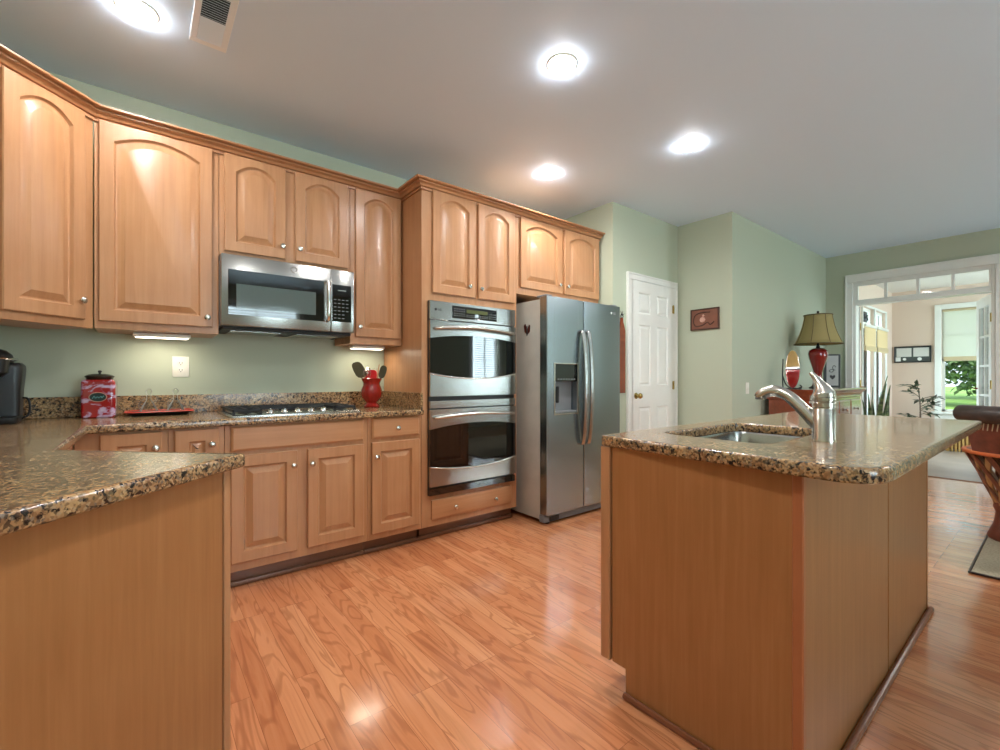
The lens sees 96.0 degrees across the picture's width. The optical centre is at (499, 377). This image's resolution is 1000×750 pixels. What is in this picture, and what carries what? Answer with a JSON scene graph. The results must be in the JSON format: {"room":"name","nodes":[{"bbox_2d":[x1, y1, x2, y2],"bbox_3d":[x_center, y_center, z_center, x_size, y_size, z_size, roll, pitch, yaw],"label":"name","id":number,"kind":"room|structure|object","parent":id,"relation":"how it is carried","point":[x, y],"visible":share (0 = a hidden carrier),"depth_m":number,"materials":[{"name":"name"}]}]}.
{"room":"kitchen","nodes":[
{"label":"kitchen","id":0,"kind":"room"},
{"bbox_2d":[0,72,407,449],"bbox_3d":[-1.173,-0.245,3.411,4.330,2.740,0.120,0,0,-38],"label":"wall","id":1,"kind":"structure","parent":0,"point":[56,361],"depth_m":2.76,"materials":[{"name":"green paint"}]},
{"bbox_2d":[0,65,92,328],"bbox_3d":[-2.183,-0.781,2.027,0.349,1.068,0.472,0,0,7],"label":"upper cabinet","id":2,"kind":"object","parent":1,"relation":"attached to","point":[46,141],"visible":1,"depth_m":2.02,"materials":[{"name":"brown wood"}]},
{"bbox_2d":[94,119,218,337],"bbox_3d":[-1.904,-0.782,2.519,0.532,1.065,0.362,0,0,-38],"label":"upper cabinet","id":3,"kind":"object","parent":1,"relation":"attached to","point":[156,197],"visible":1,"depth_m":2.38,"materials":[{"name":"brown wood"}]},
{"bbox_2d":[133,332,190,339],"bbox_3d":[-1.909,-0.236,2.545,0.260,0.024,0.090,0,0,-38],"label":"light","id":4,"kind":"object","parent":3,"relation":"attached to","point":[135,334],"visible":1,"depth_m":2.51,"materials":[{"name":"white plastic"}]},
{"bbox_2d":[135,336,187,339],"bbox_3d":[-1.909,-0.225,2.545,0.236,0.003,0.072,0,0,-38],"label":"diffuser","id":5,"kind":"object","parent":4,"relation":"attached to","point":[154,337],"depth_m":2.54,"materials":[{"name":"white plastic"}]},
{"bbox_2d":[172,356,188,376],"bbox_3d":[-1.932,-0.068,2.723,0.084,0.124,0.010,0,0,-38],"label":"wall outlet","id":6,"kind":"object","parent":1,"relation":"attached to","point":[180,365],"visible":1,"depth_m":2.72,"materials":[{"name":"white plastic"}]},
{"bbox_2d":[177,360,183,365],"bbox_3d":[-1.931,-0.089,2.721,0.034,0.034,0.003,0,0,-38],"label":"receptacle","id":7,"kind":"object","parent":6,"relation":"attached to","point":[179,362],"depth_m":2.72,"materials":[{"name":"white plastic"}]},
{"bbox_2d":[177,367,183,372],"bbox_3d":[-1.931,-0.047,2.721,0.034,0.034,0.003,0,0,-38],"label":"receptacle","id":8,"kind":"object","parent":6,"relation":"attached to","point":[179,369],"depth_m":2.72,"materials":[{"name":"white plastic"}]},
{"bbox_2d":[23,391,422,418],"bbox_3d":[-0.922,0.156,1.680,2.324,0.110,2.898,0,0,-38],"label":"backsplash","id":9,"kind":"structure","parent":1,"relation":"attached to","point":[41,407],"depth_m":2.81,"materials":[{"name":"stone"}]},
{"bbox_2d":[219,152,349,271],"bbox_3d":[-1.398,-1.011,2.922,0.757,0.608,0.362,0,0,-38],"label":"upper cabinet","id":10,"kind":"object","parent":1,"relation":"attached to","point":[267,211],"visible":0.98,"depth_m":2.77,"materials":[{"name":"brown wood"}]},
{"bbox_2d":[0,44,401,199],"bbox_3d":[-1.588,-1.317,2.486,0.344,0.064,2.361,0,0,42],"label":"crown molding","id":11,"kind":"structure","parent":10,"relation":"attached to","point":[95,111],"depth_m":2.41,"materials":[{"name":"brown wood"}]},
{"bbox_2d":[219,253,353,339],"bbox_3d":[-1.372,-0.488,2.887,0.755,0.429,0.447,0,0,-38],"label":"microwave oven","id":12,"kind":"object","parent":10,"relation":"attached to","point":[258,296],"visible":1,"depth_m":2.72,"materials":[{"name":"grey metal"}]},
{"bbox_2d":[335,188,400,347],"bbox_3d":[-0.951,-0.775,3.277,0.381,1.080,0.362,0,0,-38],"label":"upper cabinet","id":13,"kind":"object","parent":1,"relation":"attached to","point":[375,219],"visible":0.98,"depth_m":3.15,"materials":[{"name":"brown wood"}]},
{"bbox_2d":[348,345,384,349],"bbox_3d":[-0.974,-0.221,3.289,0.240,0.024,0.090,0,0,-38],"label":"light","id":14,"kind":"object","parent":13,"relation":"attached to","point":[360,347],"visible":1,"depth_m":3.25,"materials":[{"name":"white plastic"}]},
{"bbox_2d":[352,348,382,349],"bbox_3d":[-0.974,-0.210,3.289,0.216,0.003,0.072,0,0,-38],"label":"diffuser","id":15,"kind":"object","parent":14,"relation":"attached to","point":[352,348],"depth_m":3.29,"materials":[{"name":"white plastic"}]},
{"bbox_2d":[0,0,999,257],"bbox_3d":[2.409,-1.665,2.095,8.300,0.100,6.640,0,0,-38],"label":"ceiling","id":16,"kind":"structure","parent":0,"point":[834,128],"depth_m":2.54,"materials":[{"name":"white paint"}]},
{"bbox_2d":[114,0,158,23],"bbox_3d":[-1.593,-1.604,1.975,0.156,0.022,0.156,0,0,-38],"label":"recessed light","id":17,"kind":"object","parent":16,"relation":"in","point":[140,11],"visible":1,"depth_m":1.96,"materials":[{"name":"white plastic"}]},
{"bbox_2d":[189,0,238,52],"bbox_3d":[-1.292,-1.610,2.026,0.150,0.010,0.400,0,0,-38],"label":"ceiling vent","id":18,"kind":"object","parent":16,"relation":"in","point":[212,22],"visible":1,"depth_m":2.04,"materials":[{"name":"white metal"}]},
{"bbox_2d":[539,169,558,178],"bbox_3d":[0.387,-1.604,3.563,0.156,0.022,0.156,0,0,-38],"label":"recessed light","id":19,"kind":"object","parent":16,"relation":"in","point":[546,174],"visible":1,"depth_m":3.53,"materials":[{"name":"white plastic"}]},
{"bbox_2d":[547,53,576,74],"bbox_3d":[0.319,-1.604,2.314,0.156,0.022,0.156,0,0,-38],"label":"recessed light","id":20,"kind":"object","parent":16,"relation":"in","point":[562,63],"visible":1,"depth_m":2.29,"materials":[{"name":"white glass"}]},
{"bbox_2d":[678,139,701,150],"bbox_3d":[1.317,-1.604,3.119,0.156,0.022,0.156,0,0,-38],"label":"recessed light","id":21,"kind":"object","parent":16,"relation":"in","point":[692,144],"visible":1,"depth_m":3.09,"materials":[{"name":"white glass"}]},
{"bbox_2d":[565,202,620,432],"bbox_3d":[0.804,-0.245,4.499,0.120,2.740,0.880,0,0,-38],"label":"wall","id":22,"kind":"structure","parent":0,"point":[606,218],"depth_m":4.18,"materials":[{"name":"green paint"}]},
{"bbox_2d":[230,477,999,749],"bbox_3d":[2.284,1.165,1.996,7.980,0.080,6.640,0,0,-38],"label":"floor","id":23,"kind":"structure","parent":0,"point":[487,636],"depth_m":1.85,"materials":[{"name":"red wood"}]},
{"bbox_2d":[0,471,229,749],"bbox_3d":[-1.326,0.687,0.579,1.018,0.876,1.440,0,0,7],"label":"base cabinet","id":24,"kind":"object","parent":23,"relation":"on","point":[115,618],"visible":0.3,"depth_m":0.92,"materials":[{"name":"brown wood"}]},
{"bbox_2d":[0,391,423,535],"bbox_3d":[-0.899,0.174,1.651,2.324,0.147,2.973,0,0,-38],"label":"countertop","id":25,"kind":"structure","parent":24,"relation":"on","point":[42,481],"depth_m":1.24,"materials":[{"name":"brown stone"}]},
{"bbox_2d":[0,349,30,424],"bbox_3d":[-2.364,0.034,2.068,0.286,0.354,0.302,0,0,-42],"label":"coffee maker","id":26,"kind":"object","parent":25,"relation":"on","point":[12,375],"visible":1,"depth_m":2.09,"materials":[{"name":"black plastic"}]},
{"bbox_2d":[81,370,117,417],"bbox_3d":[-2.155,0.085,2.423,0.140,0.252,0.144,0,0,-35],"label":"canister","id":27,"kind":"object","parent":25,"relation":"on","point":[99,392],"visible":1,"depth_m":2.37,"materials":[{"name":"red ceramic"}]},
{"bbox_2d":[124,409,193,416],"bbox_3d":[-1.937,0.198,2.567,0.320,0.026,0.190,0,0,-38],"label":"serving tray","id":28,"kind":"object","parent":25,"relation":"on","point":[134,413],"visible":0.99,"depth_m":2.53,"materials":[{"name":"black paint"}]},
{"bbox_2d":[138,388,157,411],"bbox_3d":[-1.981,0.130,2.539,0.085,0.141,0.085,0,0,-5],"label":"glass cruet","id":29,"kind":"object","parent":28,"relation":"on","point":[148,388],"visible":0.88,"depth_m":2.54,"materials":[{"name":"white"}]},
{"bbox_2d":[166,388,183,410],"bbox_3d":[-1.885,0.130,2.615,0.085,0.141,0.085,0,0,-10],"label":"glass cruet","id":30,"kind":"object","parent":28,"relation":"on","point":[174,388],"visible":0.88,"depth_m":2.62,"materials":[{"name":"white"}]},
{"bbox_2d":[217,403,360,417],"bbox_3d":[-1.305,0.192,2.801,0.725,0.038,0.480,0,0,-38],"label":"gas cooktop","id":31,"kind":"object","parent":25,"relation":"in","point":[306,408],"visible":1,"depth_m":2.71,"materials":[{"name":"silver metal"}]},
{"bbox_2d":[361,378,381,406],"bbox_3d":[-0.933,0.106,3.270,0.154,0.209,0.150,0,0,-38],"label":"utensil crock","id":32,"kind":"object","parent":25,"relation":"on","point":[371,391],"visible":1,"depth_m":3.22,"materials":[{"name":"red ceramic"}]},
{"bbox_2d":[352,362,365,377],"bbox_3d":[-1.012,0.017,3.270,0.128,0.271,0.011,0,0,0],"label":"spatula","id":33,"kind":"object","parent":32,"relation":"in","point":[358,368],"visible":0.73,"depth_m":3.27,"materials":[{"name":"green plastic"}]},
{"bbox_2d":[367,370,376,377],"bbox_3d":[-0.928,0.046,3.270,0.068,0.210,0.011,0,0,0],"label":"spatula","id":34,"kind":"object","parent":32,"relation":"in","point":[373,373],"visible":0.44,"depth_m":3.27,"materials":[{"name":"red plastic"}]},
{"bbox_2d":[378,365,386,384],"bbox_3d":[-0.869,0.030,3.270,0.094,0.244,0.011,0,0,0],"label":"spoon","id":35,"kind":"object","parent":32,"relation":"in","point":[382,372],"visible":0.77,"depth_m":3.27,"materials":[{"name":"green plastic"}]},
{"bbox_2d":[74,429,167,451],"bbox_3d":[-1.925,0.638,2.309,0.333,0.774,0.649,0,0,-38],"label":"base cabinet","id":36,"kind":"object","parent":23,"relation":"on","point":[151,440],"visible":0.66,"depth_m":2.09,"materials":[{"name":"brown wood"}]},
{"bbox_2d":[168,426,223,452],"bbox_3d":[-1.701,0.638,2.487,0.235,0.774,0.649,0,0,-38],"label":"base cabinet","id":37,"kind":"object","parent":23,"relation":"on","point":[203,439],"visible":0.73,"depth_m":2.26,"materials":[{"name":"brown wood"}]},
{"bbox_2d":[224,418,366,587],"bbox_3d":[-1.522,0.688,2.630,1.318,0.874,0.649,0,0,-38],"label":"base cabinet","id":38,"kind":"object","parent":23,"relation":"on","point":[298,499],"visible":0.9,"depth_m":2.55,"materials":[{"name":"brown wood"}]},
{"bbox_2d":[363,415,420,553],"bbox_3d":[-0.855,0.688,3.160,0.382,0.874,0.649,0,0,-38],"label":"base cabinet","id":39,"kind":"object","parent":23,"relation":"on","point":[393,443],"visible":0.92,"depth_m":2.92,"materials":[{"name":"brown wood"}]},
{"bbox_2d":[384,189,515,540],"bbox_3d":[-0.376,-0.095,3.546,0.848,2.440,0.657,0,0,-38],"label":"tall cabinet","id":40,"kind":"object","parent":23,"relation":"on","point":[454,249],"visible":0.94,"depth_m":3.24,"materials":[{"name":"brown wood"}]},
{"bbox_2d":[428,300,515,495],"bbox_3d":[-0.339,0.138,3.505,0.767,1.342,0.651,0,0,-38],"label":"double wall oven","id":41,"kind":"object","parent":40,"relation":"in","point":[472,348],"visible":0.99,"depth_m":3.27,"materials":[{"name":"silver metal"}]},
{"bbox_2d":[398,174,604,240],"bbox_3d":[0.032,-1.317,3.848,1.995,0.064,0.656,0,0,-38],"label":"crown molding","id":42,"kind":"structure","parent":40,"relation":"attached to","point":[418,182],"depth_m":3.37,"materials":[{"name":"brown wood"}]},
{"bbox_2d":[516,217,598,303],"bbox_3d":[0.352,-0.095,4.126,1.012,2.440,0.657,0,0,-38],"label":"upper cabinet","id":43,"kind":"object","parent":40,"relation":"attached to","point":[550,260],"visible":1,"depth_m":3.85,"materials":[{"name":"brown wood"}]},
{"bbox_2d":[511,294,619,523],"bbox_3d":[0.472,0.241,3.985,0.900,1.768,0.909,0,0,-38],"label":"refrigerator","id":44,"kind":"object","parent":23,"relation":"on","point":[568,361],"visible":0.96,"depth_m":3.60,"materials":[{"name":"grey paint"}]},
{"bbox_2d":[524,324,529,334],"bbox_3d":[0.212,-0.386,3.592,0.012,0.099,0.075,0,0,-38],"label":"magnet","id":45,"kind":"object","parent":44,"relation":"attached to","point":[526,329],"visible":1,"depth_m":3.59,"materials":[{"name":"red ceramic"}]},
{"bbox_2d":[601,446,933,749],"bbox_3d":[1.226,0.688,1.912,1.670,0.874,0.676,0,0,-38],"label":"kitchen island","id":46,"kind":"object","parent":23,"relation":"on","point":[742,608],"visible":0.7,"depth_m":1.38,"materials":[{"name":"brown wood"}]},
{"bbox_2d":[602,411,981,483],"bbox_3d":[1.363,0.230,1.936,1.957,0.038,0.823,0,0,-38],"label":"island countertop","id":47,"kind":"structure","parent":46,"relation":"on","point":[868,449],"depth_m":1.45,"materials":[{"name":"beige stone"}]},
{"bbox_2d":[699,431,800,443],"bbox_3d":[0.982,0.338,1.778,0.690,0.175,0.430,0,0,-38],"label":"sink","id":48,"kind":"object","parent":47,"relation":"in","point":[740,436],"visible":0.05,"depth_m":2.04,"materials":[{"name":"silver metal"}]},
{"bbox_2d":[754,371,836,441],"bbox_3d":[1.030,0.094,1.581,0.072,0.234,0.254,0,0,-38],"label":"kitchen faucet","id":49,"kind":"object","parent":47,"relation":"on","point":[821,418],"visible":1,"depth_m":1.50,"materials":[{"name":"silver metal"}]},
{"bbox_2d":[811,397,836,441],"bbox_3d":[1.087,0.138,1.510,0.072,0.146,0.072,0,0,-38],"label":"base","id":50,"kind":"object","parent":49,"relation":"attached to","point":[823,412],"depth_m":1.48,"materials":[{"name":"silver metal"}]},
{"bbox_2d":[767,387,866,414],"bbox_3d":[3.668,0.621,5.188,1.900,1.008,0.470,0,0,-38],"label":"wooden sideboard","id":51,"kind":"object","parent":23,"relation":"on","point":[848,401],"visible":0.26,"depth_m":5.01,"materials":[{"name":"brown wood"}]},
{"bbox_2d":[782,350,801,388],"bbox_3d":[3.076,-0.088,4.740,0.182,0.410,0.112,0,0,31],"label":"mirror","id":52,"kind":"object","parent":51,"relation":"on","point":[792,367],"visible":0.95,"depth_m":4.74,"materials":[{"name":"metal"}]},
{"bbox_2d":[794,311,843,387],"bbox_3d":[3.589,-0.322,5.078,0.466,0.875,0.466,0,0,-38],"label":"table lamp","id":53,"kind":"object","parent":51,"relation":"on","point":[818,329],"visible":0.9,"depth_m":4.99,"materials":[{"name":"beige fabric"}]},
{"bbox_2d":[808,348,828,385],"bbox_3d":[3.589,-0.127,5.078,0.192,0.426,0.192,0,0,-38],"label":"lamp base","id":54,"kind":"object","parent":53,"relation":"attached to","point":[817,357],"depth_m":5.03,"materials":[{"name":"ceramic"}]},
{"bbox_2d":[823,354,839,386],"bbox_3d":[4.258,-0.095,5.774,0.170,0.420,0.068,0,0,24],"label":"framed sign","id":55,"kind":"object","parent":51,"relation":"on","point":[831,372],"visible":0.94,"depth_m":5.75,"materials":[{"name":"black plastic"}]},
{"bbox_2d":[862,376,890,415],"bbox_3d":[4.408,0.550,5.289,0.225,1.150,0.242,0,0,-38],"label":"potted snake plant","id":56,"kind":"object","parent":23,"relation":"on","point":[880,412],"visible":0.25,"depth_m":5.26,"materials":[{"name":"green plant"}]},
{"bbox_2d":[928,475,982,482],"bbox_3d":[4.828,1.161,5.239,0.040,0.088,1.230,0,0,-38],"label":"trim","id":57,"kind":"structure","parent":23,"relation":"on","point":[928,475],"depth_m":4.96,"materials":[{"name":"brown wood"}]},
{"bbox_2d":[968,520,999,579],"bbox_3d":[4.211,1.118,2.642,2.424,0.012,1.812,0,0,-38],"label":"area rug","id":58,"kind":"object","parent":23,"relation":"on","point":[986,563],"visible":0.82,"depth_m":2.74,"materials":[{"name":"fabric"}]},
{"bbox_2d":[953,405,999,541],"bbox_3d":[3.603,0.648,3.005,0.856,0.928,0.764,0,0,-38],"label":"chair","id":59,"kind":"object","parent":58,"relation":"on","point":[983,452],"visible":0.94,"depth_m":3.05,"materials":[{"name":"brown wood"}]},
{"bbox_2d":[621,205,677,432],"bbox_3d":[1.522,-0.245,4.584,1.110,2.740,0.120,0,0,-38],"label":"wall","id":60,"kind":"structure","parent":0,"point":[649,245],"depth_m":4.43,"materials":[{"name":"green paint"}]},
{"bbox_2d":[620,311,624,392],"bbox_3d":[1.131,-0.242,4.181,0.090,0.764,0.017,0,0,-38],"label":"wood board","id":61,"kind":"object","parent":60,"relation":"attached to","point":[622,327],"visible":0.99,"depth_m":4.17,"materials":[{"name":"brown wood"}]},
{"bbox_2d":[626,271,677,431],"bbox_3d":[1.552,0.061,4.472,0.862,2.128,0.092,0,0,-38],"label":"door","id":62,"kind":"structure","parent":60,"relation":"in","point":[651,302],"depth_m":4.45,"materials":[{"name":"white paint"}]},
{"bbox_2d":[678,212,737,425],"bbox_3d":[2.123,-0.245,4.624,0.120,2.740,0.565,0,0,-38],"label":"wall","id":63,"kind":"structure","parent":0,"point":[707,248],"depth_m":4.55,"materials":[{"name":"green paint"}]},
{"bbox_2d":[690,307,719,330],"bbox_3d":[2.074,-0.597,4.563,0.029,0.216,0.296,0,0,-38],"label":"plaque","id":64,"kind":"object","parent":63,"relation":"attached to","point":[706,318],"visible":1,"depth_m":4.55,"materials":[{"name":"pink paint"}]},
{"bbox_2d":[700,314,704,322],"bbox_3d":[2.055,-0.604,4.573,0.012,0.084,0.060,0,0,-38],"label":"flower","id":65,"kind":"object","parent":64,"relation":"on","point":[702,316],"depth_m":4.57,"materials":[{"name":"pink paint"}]},
{"bbox_2d":[738,215,825,417],"bbox_3d":[3.333,-0.245,5.303,2.620,2.740,0.120,0,0,-38],"label":"wall","id":66,"kind":"structure","parent":0,"point":[781,281],"depth_m":4.93,"materials":[{"name":"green paint"}]},
{"bbox_2d":[746,382,748,393],"bbox_3d":[2.512,0.103,4.562,0.072,0.116,0.014,0,0,-38],"label":"light switch","id":67,"kind":"object","parent":66,"relation":"attached to","point":[747,383],"visible":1,"depth_m":4.56,"materials":[{"name":"white plastic"}]},
{"bbox_2d":[859,285,891,415],"bbox_3d":[5.703,-0.175,7.015,2.980,2.600,0.120,0,0,-38],"label":"wall","id":68,"kind":"structure","parent":0,"point":[870,291],"depth_m":7.42,"materials":[{"name":"beige paint"}]},
{"bbox_2d":[861,305,875,414],"bbox_3d":[5.590,-0.100,6.892,0.726,2.006,0.112,0,0,-38],"label":"window","id":69,"kind":"structure","parent":68,"relation":"in","point":[865,313],"depth_m":7.01,"materials":[{"name":"white paint"}]},
{"bbox_2d":[864,324,876,351],"bbox_3d":[5.632,-0.608,6.839,0.610,0.395,0.032,0,0,-38],"label":"roman shade","id":70,"kind":"object","parent":69,"relation":"attached to","point":[869,330],"visible":1,"depth_m":6.80,"materials":[{"name":"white fabric"}]},
{"bbox_2d":[876,308,886,412],"bbox_3d":[6.157,-0.100,7.343,0.716,2.006,0.112,0,0,-38],"label":"window","id":71,"kind":"structure","parent":68,"relation":"in","point":[878,315],"depth_m":7.51,"materials":[{"name":"white paint"}]},
{"bbox_2d":[877,327,888,352],"bbox_3d":[6.199,-0.608,7.290,0.640,0.395,0.032,0,0,-38],"label":"roman shade","id":72,"kind":"object","parent":71,"relation":"attached to","point":[882,333],"visible":0.87,"depth_m":7.27,"materials":[{"name":"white fabric"}]},
{"bbox_2d":[826,228,999,386],"bbox_3d":[6.023,-0.245,4.123,0.120,2.740,5.315,0,0,-38],"label":"wall","id":73,"kind":"structure","parent":0,"point":[987,242],"depth_m":5.58,"materials":[{"name":"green paint"}]},
{"bbox_2d":[845,253,999,472],"bbox_3d":[5.215,-0.106,5.601,0.761,2.462,1.490,0,0,-38],"label":"door frame","id":74,"kind":"structure","parent":73,"relation":"in","point":[987,388],"depth_m":5.31,"materials":[{"name":"white paint"}]},
{"bbox_2d":[875,270,988,292],"bbox_3d":[6.842,-1.525,5.583,2.980,0.100,3.780,0,0,-38],"label":"ceiling","id":75,"kind":"structure","parent":0,"point":[979,276],"depth_m":6.95,"materials":[{"name":"white paint"}]},
{"bbox_2d":[892,282,991,417],"bbox_3d":[7.961,-0.175,6.473,0.120,2.600,3.540,0,0,-38],"label":"wall","id":76,"kind":"structure","parent":0,"point":[913,322],"depth_m":7.57,"materials":[{"name":"beige paint"}]},
{"bbox_2d":[894,345,931,362],"bbox_3d":[6.966,-0.400,7.602,0.030,0.276,0.470,0,0,-38],"label":"picture frame","id":77,"kind":"object","parent":76,"relation":"attached to","point":[905,354],"visible":1,"depth_m":7.60,"materials":[{"name":"black plastic"}]},
{"bbox_2d":[896,347,928,360],"bbox_3d":[6.964,-0.397,7.607,0.002,0.223,0.420,0,0,-38],"label":"print","id":78,"kind":"object","parent":77,"relation":"attached to","point":[902,353],"depth_m":7.60,"materials":[{"name":"paper"}]},
{"bbox_2d":[931,301,975,418],"bbox_3d":[7.491,-0.255,6.968,0.140,1.880,1.180,0,0,-38],"label":"window","id":79,"kind":"structure","parent":76,"relation":"in","point":[939,363],"depth_m":7.34,"materials":[{"name":"white paint"}]},
{"bbox_2d":[942,307,975,360],"bbox_3d":[7.506,-0.694,6.980,0.036,0.838,0.920,0,0,-38],"label":"roller shade","id":80,"kind":"object","parent":79,"relation":"attached to","point":[959,325],"visible":0.61,"depth_m":7.19,"materials":[{"name":"white fabric"}]},
{"bbox_2d":[928,449,981,481],"bbox_3d":[6.726,1.165,5.568,3.340,0.080,3.660,0,0,-38],"label":"floor","id":81,"kind":"structure","parent":0,"point":[947,464],"depth_m":5.72,"materials":[{"name":"carpet"}]},
{"bbox_2d":[898,380,944,417],"bbox_3d":[6.636,0.572,7.101,0.651,1.107,0.550,0,0,-38],"label":"plant","id":82,"kind":"object","parent":81,"relation":"on","point":[916,382],"visible":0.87,"depth_m":7.08,"materials":[{"name":"green plant"}]},
{"bbox_2d":[946,437,970,451],"bbox_3d":[7.278,0.940,6.786,0.360,0.370,0.762,0,0,-38],"label":"wicker basket","id":83,"kind":"object","parent":81,"relation":"on","point":[964,442],"visible":0.21,"depth_m":6.85,"materials":[{"name":"beige wicker"}]},
{"label":"outside","id":84,"kind":"structure","parent":0,"visible":0},
{"bbox_2d":[945,386,975,408],"bbox_3d":[35.450,1.650,19.688,160.000,0.150,140.000,0,0,-39],"label":"lawn","id":85,"kind":"structure","parent":84,"point":[951,400],"depth_m":34.58,"materials":[{"name":"green plant"}]},
{"bbox_2d":[945,361,975,396],"bbox_3d":[26.602,-1.897,24.520,7.121,6.972,6.826,0,0,-32],"label":"tree","id":86,"kind":"object","parent":85,"relation":"on","point":[953,376],"visible":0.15,"depth_m":24.69,"materials":[{"name":"green plant"}]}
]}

